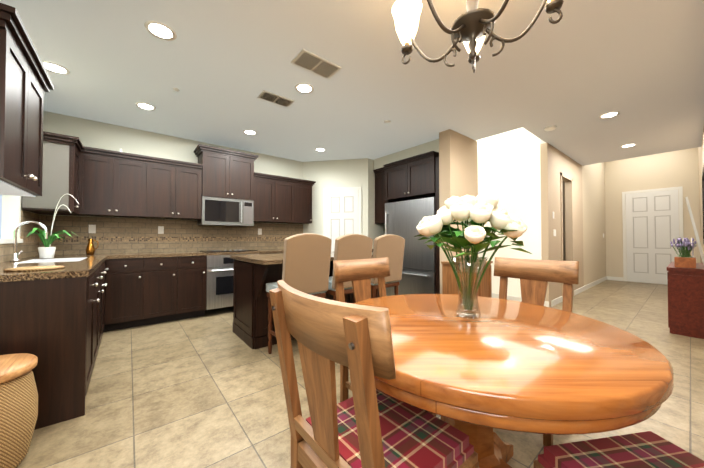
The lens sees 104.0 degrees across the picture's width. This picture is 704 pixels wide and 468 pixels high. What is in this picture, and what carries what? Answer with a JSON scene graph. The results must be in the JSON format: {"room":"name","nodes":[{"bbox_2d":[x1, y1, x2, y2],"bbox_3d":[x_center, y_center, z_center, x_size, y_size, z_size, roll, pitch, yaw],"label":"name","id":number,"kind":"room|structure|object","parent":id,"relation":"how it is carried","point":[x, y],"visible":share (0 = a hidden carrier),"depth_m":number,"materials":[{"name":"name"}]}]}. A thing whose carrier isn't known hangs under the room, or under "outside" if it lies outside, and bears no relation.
{"room":"kitchen and dining room","nodes":[
{"label":"kitchen and dining room","id":0,"kind":"room"},
{"bbox_2d":[28,258,35,261],"bbox_3d":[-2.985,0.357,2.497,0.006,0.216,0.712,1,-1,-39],"label":"sink","id":1,"kind":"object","parent":0,"relation":"attached to","point":[29,259],"depth_m":2.75,"materials":[{"name":"white ceramic"}]},
{"bbox_2d":[89,225,95,232],"bbox_3d":[-3.442,-0.067,3.643,0.070,0.114,0.007,1,-1,-39],"label":"electrical outlet","id":2,"kind":"object","parent":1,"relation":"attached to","point":[92,228],"visible":1,"depth_m":3.64,"materials":[{"name":"white plastic"}]},
{"bbox_2d":[158,226,163,233],"bbox_3d":[-2.860,-0.059,4.116,0.070,0.114,0.007,1,-1,-39],"label":"electrical outlet","id":3,"kind":"object","parent":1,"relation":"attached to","point":[160,229],"visible":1,"depth_m":4.11,"materials":[{"name":"white plastic"}]},
{"bbox_2d":[36,258,67,261],"bbox_3d":[-3.053,0.363,2.896,0.390,0.216,0.006,1,-1,-39],"label":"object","id":4,"kind":"structure","parent":0,"relation":"attached to","point":[37,259],"depth_m":2.85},
{"bbox_2d":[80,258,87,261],"bbox_3d":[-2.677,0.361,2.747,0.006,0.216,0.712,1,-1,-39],"label":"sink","id":5,"kind":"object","parent":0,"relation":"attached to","point":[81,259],"depth_m":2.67,"materials":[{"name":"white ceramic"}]},
{"bbox_2d":[39,111,302,254],"bbox_3d":[-1.862,-0.145,5.014,5.340,2.700,0.100,1,-1,-39],"label":"wall","id":6,"kind":"structure","parent":0,"point":[97,134],"depth_m":4.00,"materials":[{"name":"grey paint"}]},
{"bbox_2d":[22,135,85,214],"bbox_3d":[-3.326,-0.626,3.083,0.410,0.760,0.385,1,-1,-39],"label":"upper cabinet","id":7,"kind":"object","parent":6,"relation":"attached to","point":[64,162],"depth_m":2.98,"materials":[{"name":"brown wood"}]},
{"bbox_2d":[82,151,121,216],"bbox_3d":[-3.266,-0.618,3.558,0.394,0.760,0.390,1,-1,-39],"label":"upper cabinet","id":8,"kind":"object","parent":6,"relation":"attached to","point":[99,182],"depth_m":3.46,"materials":[{"name":"brown wood"}]},
{"bbox_2d":[122,155,153,217],"bbox_3d":[-3.038,-0.615,3.766,0.451,0.760,0.354,1,-1,-39],"label":"upper cabinet","id":9,"kind":"object","parent":6,"relation":"attached to","point":[137,174],"depth_m":3.69,"materials":[{"name":"brown wood"}]},
{"bbox_2d":[154,159,181,218],"bbox_3d":[-2.776,-0.612,3.979,0.450,0.760,0.354,1,-1,-39],"label":"upper cabinet","id":10,"kind":"object","parent":6,"relation":"attached to","point":[167,176],"depth_m":3.90,"materials":[{"name":"brown wood"}]},
{"bbox_2d":[182,163,201,219],"bbox_3d":[-2.535,-0.608,4.174,0.394,0.760,0.354,1,-1,-39],"label":"upper cabinet","id":11,"kind":"object","parent":6,"relation":"attached to","point":[191,176],"depth_m":4.08,"materials":[{"name":"brown wood"}]},
{"bbox_2d":[198,147,233,198],"bbox_3d":[-2.202,-0.922,4.437,0.444,0.705,0.373,1,-1,-39],"label":"upper cabinet","id":12,"kind":"object","parent":6,"relation":"attached to","point":[217,166],"depth_m":4.29,"materials":[{"name":"brown wood"}]},
{"bbox_2d":[198,196,253,226],"bbox_3d":[-2.054,-0.352,4.508,0.776,0.427,0.389,1,-1,-39],"label":"microwave","id":13,"kind":"object","parent":12,"relation":"attached to","point":[216,211],"visible":1,"depth_m":4.37,"materials":[{"name":"silver metal"}]},
{"bbox_2d":[234,155,253,200],"bbox_3d":[-1.945,-0.919,4.646,0.445,0.705,0.373,1,-1,-39],"label":"upper cabinet","id":14,"kind":"object","parent":6,"relation":"attached to","point":[243,165],"depth_m":4.54,"materials":[{"name":"brown wood"}]},
{"bbox_2d":[254,175,277,222],"bbox_3d":[-1.608,-0.597,4.928,0.436,0.760,0.354,1,-1,-39],"label":"upper cabinet","id":15,"kind":"object","parent":6,"relation":"attached to","point":[265,190],"depth_m":4.79,"materials":[{"name":"brown wood"}]},
{"bbox_2d":[278,179,297,222],"bbox_3d":[-1.335,-0.593,5.149,0.493,0.760,0.354,1,-1,-39],"label":"upper cabinet","id":16,"kind":"object","parent":6,"relation":"attached to","point":[287,189],"depth_m":5.06,"materials":[{"name":"brown wood"}]},
{"bbox_2d":[298,183,313,222],"bbox_3d":[-1.061,-0.589,5.371,0.437,0.760,0.354,1,-1,-39],"label":"upper cabinet","id":17,"kind":"object","parent":6,"relation":"attached to","point":[304,189],"depth_m":5.28,"materials":[{"name":"brown wood"}]},
{"bbox_2d":[303,158,368,236],"bbox_3d":[-0.373,-0.136,5.567,1.435,2.700,0.100,0,-1,11],"label":"wall","id":18,"kind":"structure","parent":0,"point":[340,173],"depth_m":5.53,"materials":[{"name":"grey paint"}]},
{"bbox_2d":[323,187,361,251],"bbox_3d":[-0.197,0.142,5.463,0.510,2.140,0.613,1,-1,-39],"label":"pantry door","id":19,"kind":"structure","parent":18,"relation":"in","point":[342,211],"depth_m":5.47,"materials":[{"name":"white wood"}]},
{"bbox_2d":[0,0,703,165],"bbox_3d":[1.287,-1.566,3.730,8.580,0.100,6.100,1,-1,-39],"label":"ceiling","id":20,"kind":"structure","parent":0,"point":[577,70],"depth_m":2.64,"materials":[{"name":"grey paint"}]},
{"bbox_2d":[42,61,69,74],"bbox_3d":[-2.747,-1.531,2.540,0.202,0.006,0.202,1,-1,-39],"label":"recessed light","id":21,"kind":"object","parent":20,"relation":"in","point":[56,68],"visible":0.79,"depth_m":2.54,"materials":[{"name":"white glass"}]},
{"bbox_2d":[135,102,155,110],"bbox_3d":[-2.457,-1.519,3.278,0.202,0.006,0.202,1,-1,-39],"label":"recessed light","id":22,"kind":"object","parent":20,"relation":"in","point":[146,106],"visible":1,"depth_m":3.27,"materials":[{"name":"white glass"}]},
{"bbox_2d":[144,20,176,40],"bbox_3d":[-1.450,-1.538,2.086,0.202,0.006,0.202,1,-1,-39],"label":"recessed light","id":23,"kind":"object","parent":20,"relation":"in","point":[160,30],"visible":1,"depth_m":2.08,"materials":[{"name":"white"}]},
{"bbox_2d":[243,130,256,134],"bbox_3d":[-1.513,-1.506,4.083,0.202,0.006,0.202,1,-1,-39],"label":"recessed light","id":24,"kind":"object","parent":20,"relation":"in","point":[249,132],"visible":1,"depth_m":4.08,"materials":[{"name":"white"}]},
{"bbox_2d":[257,90,293,106],"bbox_3d":[-0.855,-1.518,3.098,0.360,0.014,0.180,1,-1,-39],"label":"ceiling vent","id":25,"kind":"object","parent":20,"relation":"in","point":[274,98],"visible":1,"depth_m":3.07,"materials":[{"name":"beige metal"}]},
{"bbox_2d":[295,83,313,93],"bbox_3d":[-0.500,-1.525,2.883,0.202,0.006,0.202,1,-1,-39],"label":"recessed light","id":26,"kind":"object","parent":20,"relation":"in","point":[304,88],"visible":1,"depth_m":2.88,"materials":[{"name":"white glass"}]},
{"bbox_2d":[291,49,341,78],"bbox_3d":[-0.321,-1.527,2.488,0.400,0.014,0.220,1,-1,-39],"label":"ceiling vent","id":27,"kind":"object","parent":20,"relation":"in","point":[314,63],"visible":1,"depth_m":2.47,"materials":[{"name":"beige metal"}]},
{"bbox_2d":[315,148,325,151],"bbox_3d":[-0.563,-1.493,4.880,0.202,0.006,0.202,1,-1,-39],"label":"recessed light","id":28,"kind":"object","parent":20,"relation":"in","point":[320,149],"visible":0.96,"depth_m":4.86,"materials":[{"name":"white"}]},
{"bbox_2d":[392,0,563,72],"bbox_3d":[0.552,-1.191,1.322,0.849,0.724,0.845,1,-1,-39],"label":"chandelier","id":29,"kind":"object","parent":20,"relation":"hanging from","point":[472,26],"visible":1,"depth_m":1.30,"materials":[{"name":"grey metal"}]},
{"bbox_2d":[544,125,555,130],"bbox_3d":[2.811,-1.495,3.898,0.140,0.034,0.140,1,-1,-39],"label":"smoke detector","id":30,"kind":"object","parent":20,"relation":"attached to","point":[550,128],"visible":1,"depth_m":3.87,"materials":[{"name":"white plastic"}]},
{"bbox_2d":[599,111,619,118],"bbox_3d":[3.283,-1.515,3.508,0.202,0.006,0.202,1,-1,-39],"label":"recessed light","id":31,"kind":"object","parent":20,"relation":"in","point":[607,115],"visible":1,"depth_m":3.51,"materials":[{"name":"white"}]},
{"bbox_2d":[621,144,636,147],"bbox_3d":[4.689,-1.497,4.663,0.202,0.006,0.202,1,-1,-39],"label":"recessed light","id":32,"kind":"object","parent":20,"relation":"in","point":[627,145],"visible":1,"depth_m":4.65,"materials":[{"name":"white"}]},
{"bbox_2d":[17,280,703,467],"bbox_3d":[2.296,1.247,4.505,11.180,0.100,6.100,1,-1,-39],"label":"floor","id":33,"kind":"structure","parent":0,"point":[206,390],"depth_m":1.91,"materials":[{"name":"tile"}]},
{"bbox_2d":[0,353,37,467],"bbox_3d":[-1.762,0.891,1.305,0.360,0.510,0.360,1,-1,-39],"label":"wicker stool","id":34,"kind":"object","parent":33,"relation":"on","point":[18,403],"visible":1,"depth_m":1.31,"materials":[{"name":"beige wicker"}]},
{"bbox_2d":[0,266,99,429],"bbox_3d":[-2.132,0.714,1.777,0.648,0.880,0.576,1,-1,-39],"label":"base cabinet","id":35,"kind":"object","parent":33,"relation":"on","point":[53,320],"depth_m":1.67,"materials":[{"name":"brown wood"}]},
{"bbox_2d":[0,262,99,277],"bbox_3d":[-2.268,0.256,1.958,0.655,0.040,1.037,1,-1,-39],"label":"countertop","id":36,"kind":"structure","parent":35,"relation":"on","point":[70,267],"depth_m":1.81,"materials":[{"name":"brown stone"}]},
{"bbox_2d":[3,266,64,271],"bbox_3d":[-2.093,0.227,1.819,0.270,0.012,0.270,1,-1,-39],"label":"cutting board","id":37,"kind":"object","parent":36,"relation":"on","point":[30,268],"visible":1,"depth_m":1.75,"materials":[{"name":"wood"}]},
{"bbox_2d":[68,258,107,341],"bbox_3d":[-2.814,0.727,2.618,0.648,0.880,0.856,1,-1,-39],"label":"base cabinet","id":38,"kind":"object","parent":33,"relation":"on","point":[103,321],"depth_m":3.11,"materials":[{"name":"brown wood"}]},
{"bbox_2d":[96,262,103,356],"bbox_3d":[-2.429,0.719,2.143,0.648,0.880,0.593,1,-1,-39],"label":"base cabinet","id":39,"kind":"object","parent":33,"relation":"on","point":[99,301],"depth_m":2.65,"materials":[{"name":"brown wood"}]},
{"bbox_2d":[112,258,151,330],"bbox_3d":[-2.960,0.743,3.621,0.437,0.880,0.628,1,-1,-39],"label":"base cabinet","id":40,"kind":"object","parent":33,"relation":"on","point":[132,272],"depth_m":3.42,"materials":[{"name":"brown wood"}]},
{"bbox_2d":[16,250,279,261],"bbox_3d":[-2.146,0.291,4.164,3.625,0.040,0.822,1,-1,-39],"label":"countertop","id":41,"kind":"structure","parent":40,"relation":"on","point":[158,252],"depth_m":3.52,"materials":[{"name":"brown stone"}]},
{"bbox_2d":[10,221,47,260],"bbox_3d":[-2.982,0.062,2.553,0.228,0.366,0.131,1,-1,-39],"label":"faucet","id":42,"kind":"object","parent":41,"relation":"on","point":[15,254],"visible":1,"depth_m":2.47,"materials":[{"name":"silver metal"}]},
{"bbox_2d":[26,194,78,257],"bbox_3d":[-3.051,-0.081,2.845,0.365,0.662,0.418,1,-1,-39],"label":"potted plant","id":43,"kind":"object","parent":41,"relation":"on","point":[47,251],"visible":0.94,"depth_m":2.82,"materials":[{"name":"green plant"}]},
{"bbox_2d":[86,239,97,254],"bbox_3d":[-3.316,0.160,3.507,0.119,0.200,0.088,1,-1,-39],"label":"pitcher","id":44,"kind":"object","parent":41,"relation":"on","point":[90,249],"visible":1,"depth_m":3.48,"materials":[{"name":"brown metal"}]},
{"bbox_2d":[206,254,249,309],"bbox_3d":[-1.957,0.705,4.388,0.758,0.776,0.651,1,-1,-39],"label":"oven","id":45,"kind":"object","parent":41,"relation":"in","point":[219,281],"visible":0.46,"depth_m":4.04,"materials":[{"name":"silver metal"}]},
{"bbox_2d":[200,249,256,251],"bbox_3d":[-1.986,0.260,4.431,0.740,0.029,0.500,1,-1,-39],"label":"cooktop","id":46,"kind":"object","parent":41,"relation":"in","point":[227,250],"visible":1,"depth_m":4.33,"materials":[{"name":"black glass"}]},
{"bbox_2d":[152,254,183,323],"bbox_3d":[-2.694,0.746,3.836,0.473,0.880,0.628,1,-1,-39],"label":"base cabinet","id":47,"kind":"object","parent":33,"relation":"on","point":[167,270],"depth_m":3.65,"materials":[{"name":"brown wood"}]},
{"bbox_2d":[184,254,207,318],"bbox_3d":[-2.438,0.750,4.045,0.414,0.880,0.628,1,-1,-39],"label":"base cabinet","id":48,"kind":"object","parent":33,"relation":"on","point":[195,265],"depth_m":3.85,"materials":[{"name":"brown wood"}]},
{"bbox_2d":[266,233,331,353],"bbox_3d":[-0.522,0.581,2.654,0.464,1.174,0.496,1,-1,-39],"label":"bar stool","id":49,"kind":"object","parent":33,"relation":"on","point":[306,262],"visible":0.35,"depth_m":2.50,"materials":[{"name":"brown wood"}]},
{"bbox_2d":[233,259,379,348],"bbox_3d":[-0.425,0.741,3.533,1.840,0.880,0.950,1,-1,-39],"label":"kitchen island","id":50,"kind":"object","parent":33,"relation":"on","point":[254,274],"depth_m":2.90,"materials":[{"name":"brown wood"}]},
{"bbox_2d":[230,251,372,266],"bbox_3d":[-0.411,0.281,3.538,1.900,0.040,1.050,1,-1,-39],"label":"island countertop","id":51,"kind":"structure","parent":50,"relation":"on","point":[265,260],"depth_m":2.95,"materials":[{"name":"brown stone"}]},
{"bbox_2d":[325,234,372,302],"bbox_3d":[-0.102,0.586,2.995,0.464,1.174,0.496,1,-1,-39],"label":"bar stool","id":52,"kind":"object","parent":33,"relation":"on","point":[352,246],"visible":0.21,"depth_m":2.79,"materials":[{"name":"brown wood"}]},
{"bbox_2d":[269,280,478,467],"bbox_3d":[0.063,0.648,0.871,0.499,0.981,0.516,1,-1,-39],"label":"dining chair","id":53,"kind":"object","parent":33,"relation":"on","point":[368,424],"visible":1,"depth_m":0.76,"materials":[{"name":"brown wood"}]},
{"bbox_2d":[353,234,404,302],"bbox_3d":[0.309,0.591,3.329,0.464,1.174,0.496,1,-1,-39],"label":"bar stool","id":54,"kind":"object","parent":33,"relation":"on","point":[391,247],"visible":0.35,"depth_m":3.18,"materials":[{"name":"beige wood"}]},
{"bbox_2d":[333,257,435,415],"bbox_3d":[0.202,0.663,1.794,0.516,0.981,0.499,1,-1,-39],"label":"dining chair","id":55,"kind":"object","parent":33,"relation":"on","point":[359,273],"visible":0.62,"depth_m":1.93,"materials":[{"name":"brown wood"}]},
{"bbox_2d":[385,197,435,295],"bbox_3d":[1.144,0.312,4.853,0.647,1.780,1.062,1,-1,-39],"label":"refrigerator","id":56,"kind":"object","parent":33,"relation":"on","point":[403,219],"visible":0.35,"depth_m":4.59,"materials":[{"name":"silver metal"}]},
{"bbox_2d":[441,259,492,297],"bbox_3d":[1.583,0.780,3.772,0.620,0.810,0.410,1,-1,-39],"label":"base cabinet","id":57,"kind":"object","parent":33,"relation":"on","point":[449,283],"visible":0.17,"depth_m":3.69,"materials":[{"name":"brown wood"}]},
{"bbox_2d":[347,294,673,467],"bbox_3d":[0.504,0.765,1.214,1.200,0.760,1.200,0,-1,1],"label":"dining table","id":58,"kind":"object","parent":33,"relation":"on","point":[509,365],"visible":0.69,"depth_m":0.80,"materials":[{"name":"brown wood"}]},
{"bbox_2d":[414,193,531,318],"bbox_3d":[0.556,0.099,1.293,0.494,0.572,0.510,1,-1,-39],"label":"vase","id":59,"kind":"object","parent":58,"relation":"on","point":[473,215],"visible":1,"depth_m":1.23,"materials":[{"name":"clear glass"}]},
{"bbox_2d":[494,257,578,445],"bbox_3d":[1.119,0.663,1.806,0.499,0.981,0.516,1,-1,-39],"label":"dining chair","id":60,"kind":"object","parent":33,"relation":"on","point":[534,276],"visible":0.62,"depth_m":1.91,"materials":[{"name":"brown wood"}]},
{"bbox_2d":[534,431,703,467],"bbox_3d":[0.805,0.644,0.624,0.516,0.981,0.499,0,-1,-10],"label":"dining chair","id":61,"kind":"object","parent":33,"relation":"on","point":[648,449],"visible":1,"depth_m":0.79,"materials":[{"name":"red fabric"}]},
{"bbox_2d":[667,262,703,338],"bbox_3d":[4.307,0.791,3.527,1.200,0.780,0.305,1,-1,-39],"label":"console table","id":62,"kind":"object","parent":33,"relation":"on","point":[685,301],"visible":0.98,"depth_m":3.17,"materials":[{"name":"brown wood"}]},
{"bbox_2d":[670,238,696,267],"bbox_3d":[3.965,0.218,3.292,0.278,0.357,0.207,1,-1,-39],"label":"planter","id":63,"kind":"object","parent":62,"relation":"on","point":[687,261],"visible":1,"depth_m":3.25,"materials":[{"name":"brown wood"}]},
{"bbox_2d":[685,238,696,265],"bbox_3d":[4.337,0.226,3.538,0.320,0.350,0.130,1,-1,-39],"label":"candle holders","id":64,"kind":"object","parent":62,"relation":"on","point":[692,249],"visible":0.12,"depth_m":3.51,"materials":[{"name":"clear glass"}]},
{"bbox_2d":[685,197,703,263],"bbox_3d":[4.665,-0.040,3.734,0.600,0.892,0.160,1,-1,-39],"label":"leaning mirror","id":65,"kind":"object","parent":62,"relation":"on","point":[694,228],"visible":1,"depth_m":3.56,"materials":[{"name":"white mirror"}]},
{"bbox_2d":[369,159,384,248],"bbox_3d":[0.526,-0.135,5.627,0.660,2.700,0.100,1,-1,-39],"label":"wall","id":66,"kind":"structure","parent":0,"point":[376,230],"depth_m":5.48,"materials":[{"name":"grey paint"}]},
{"bbox_2d":[374,171,384,222],"bbox_3d":[0.752,-0.712,5.508,0.450,1.010,0.374,1,-1,-39],"label":"upper cabinet","id":67,"kind":"object","parent":66,"relation":"attached to","point":[379,175],"depth_m":5.41,"materials":[{"name":"brown wood"}]},
{"bbox_2d":[374,139,438,169],"bbox_3d":[1.135,-1.392,5.021,0.495,0.203,1.620,1,-1,-39],"label":"soffit","id":68,"kind":"structure","parent":0,"point":[433,145],"depth_m":4.83,"materials":[{"name":"grey paint"}]},
{"bbox_2d":[439,129,477,293],"bbox_3d":[1.667,-0.157,4.261,0.810,2.700,0.180,1,-1,-39],"label":"wall","id":69,"kind":"structure","parent":0,"point":[458,164],"depth_m":4.07,"materials":[{"name":"beige paint"}]},
{"bbox_2d":[476,127,541,296],"bbox_3d":[2.507,-1.388,5.460,0.100,5.200,2.150,1,-1,-39],"label":"wall","id":70,"kind":"structure","parent":0,"point":[509,171],"depth_m":4.90,"materials":[{"name":"white paint"}]},
{"bbox_2d":[492,293,548,306],"bbox_3d":[2.527,1.162,5.306,0.012,0.095,2.150,1,-1,-39],"label":"baseboard","id":71,"kind":"structure","parent":70,"relation":"attached to","point":[513,298],"depth_m":4.88,"materials":[{"name":"white"}]},
{"bbox_2d":[562,181,565,260],"bbox_3d":[4.456,-0.124,6.372,0.100,2.700,1.140,1,-1,-39],"label":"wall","id":72,"kind":"structure","parent":0,"point":[564,242],"depth_m":6.04,"materials":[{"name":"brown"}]},
{"bbox_2d":[540,143,605,306],"bbox_3d":[5.041,-0.479,6.054,4.800,3.400,0.100,1,-1,-39],"label":"wall","id":73,"kind":"structure","parent":0,"point":[554,162],"depth_m":5.56,"materials":[{"name":"beige paint"}]},
{"bbox_2d":[551,296,562,306],"bbox_3d":[3.520,1.153,4.720,0.590,0.095,0.012,1,-1,-39],"label":"baseboard","id":74,"kind":"structure","parent":73,"relation":"attached to","point":[558,300],"depth_m":4.71,"materials":[{"name":"white"}]},
{"bbox_2d":[560,172,573,296],"bbox_3d":[4.049,0.052,5.165,0.770,2.310,0.015,1,-1,-39],"label":"trim","id":75,"kind":"structure","parent":73,"relation":"attached to","point":[566,177],"depth_m":4.98,"materials":[{"name":"beige paint"}]},
{"bbox_2d":[574,276,606,295],"bbox_3d":[5.643,1.180,6.444,3.340,0.095,0.012,1,-1,-39],"label":"baseboard","id":76,"kind":"structure","parent":73,"relation":"attached to","point":[577,291],"depth_m":6.15,"materials":[{"name":"white wood"}]},
{"bbox_2d":[605,147,699,284],"bbox_3d":[7.479,-0.465,6.938,0.100,3.400,1.800,1,-1,-39],"label":"wall","id":77,"kind":"structure","parent":0,"point":[678,168],"depth_m":6.95,"materials":[{"name":"beige paint"}]},
{"bbox_2d":[608,276,622,280],"bbox_3d":[7.049,1.195,7.352,0.012,0.095,0.295,1,-1,-39],"label":"baseboard","id":78,"kind":"structure","parent":77,"relation":"attached to","point":[609,277],"depth_m":7.33,"materials":[{"name":"white wood"}]},
{"bbox_2d":[622,186,683,284],"bbox_3d":[7.435,0.059,6.830,0.085,2.350,1.020,1,-1,-39],"label":"hall door","id":79,"kind":"structure","parent":77,"relation":"in","point":[652,224],"depth_m":6.85,"materials":[{"name":"white wood"}]},
{"bbox_2d":[698,128,703,262],"bbox_3d":[5.026,-0.514,3.852,7.800,3.400,0.100,1,-1,-39],"label":"wall","id":80,"kind":"structure","parent":0,"point":[701,156],"depth_m":4.81,"materials":[{"name":"beige paint"}]},
{"bbox_2d":[702,165,703,243],"bbox_3d":[4.091,-0.334,3.176,1.400,0.920,0.030,1,-1,-39],"label":"wall mirror","id":81,"kind":"object","parent":80,"relation":"attached to","point":[703,199],"visible":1,"depth_m":3.58,"materials":[{"name":"black mirror"}]},
{"bbox_3d":[-2.005,-0.208,1.034,0.100,2.700,6.100,1,-1,-39],"label":"wall","id":82,"kind":"structure","parent":0,"visible":0},
{"bbox_2d":[0,195,22,243],"bbox_3d":[-3.094,-0.417,2.395,0.130,1.000,0.940,1,-1,-39],"label":"window","id":83,"kind":"structure","parent":82,"relation":"in","point":[11,212],"depth_m":2.71,"materials":[{"name":"white glass"}]},
{"bbox_2d":[0,3,53,196],"bbox_3d":[-2.067,-0.677,1.539,0.410,0.826,0.890,1,-1,-39],"label":"upper cabinet","id":84,"kind":"object","parent":82,"relation":"attached to","point":[26,83],"visible":1,"depth_m":1.55,"materials":[{"name":"brown wood"}]},
{"bbox_3d":[1.045,-0.136,5.591,0.100,2.700,2.670,1,-1,-39],"label":"wall","id":85,"kind":"structure","parent":0,"visible":0},
{"bbox_2d":[385,155,438,202],"bbox_3d":[1.167,-0.932,4.905,0.570,0.590,1.090,1,-1,-39],"label":"upper cabinet","id":86,"kind":"object","parent":85,"relation":"attached to","point":[414,177],"depth_m":4.65,"materials":[{"name":"brown wood"}]}
]}

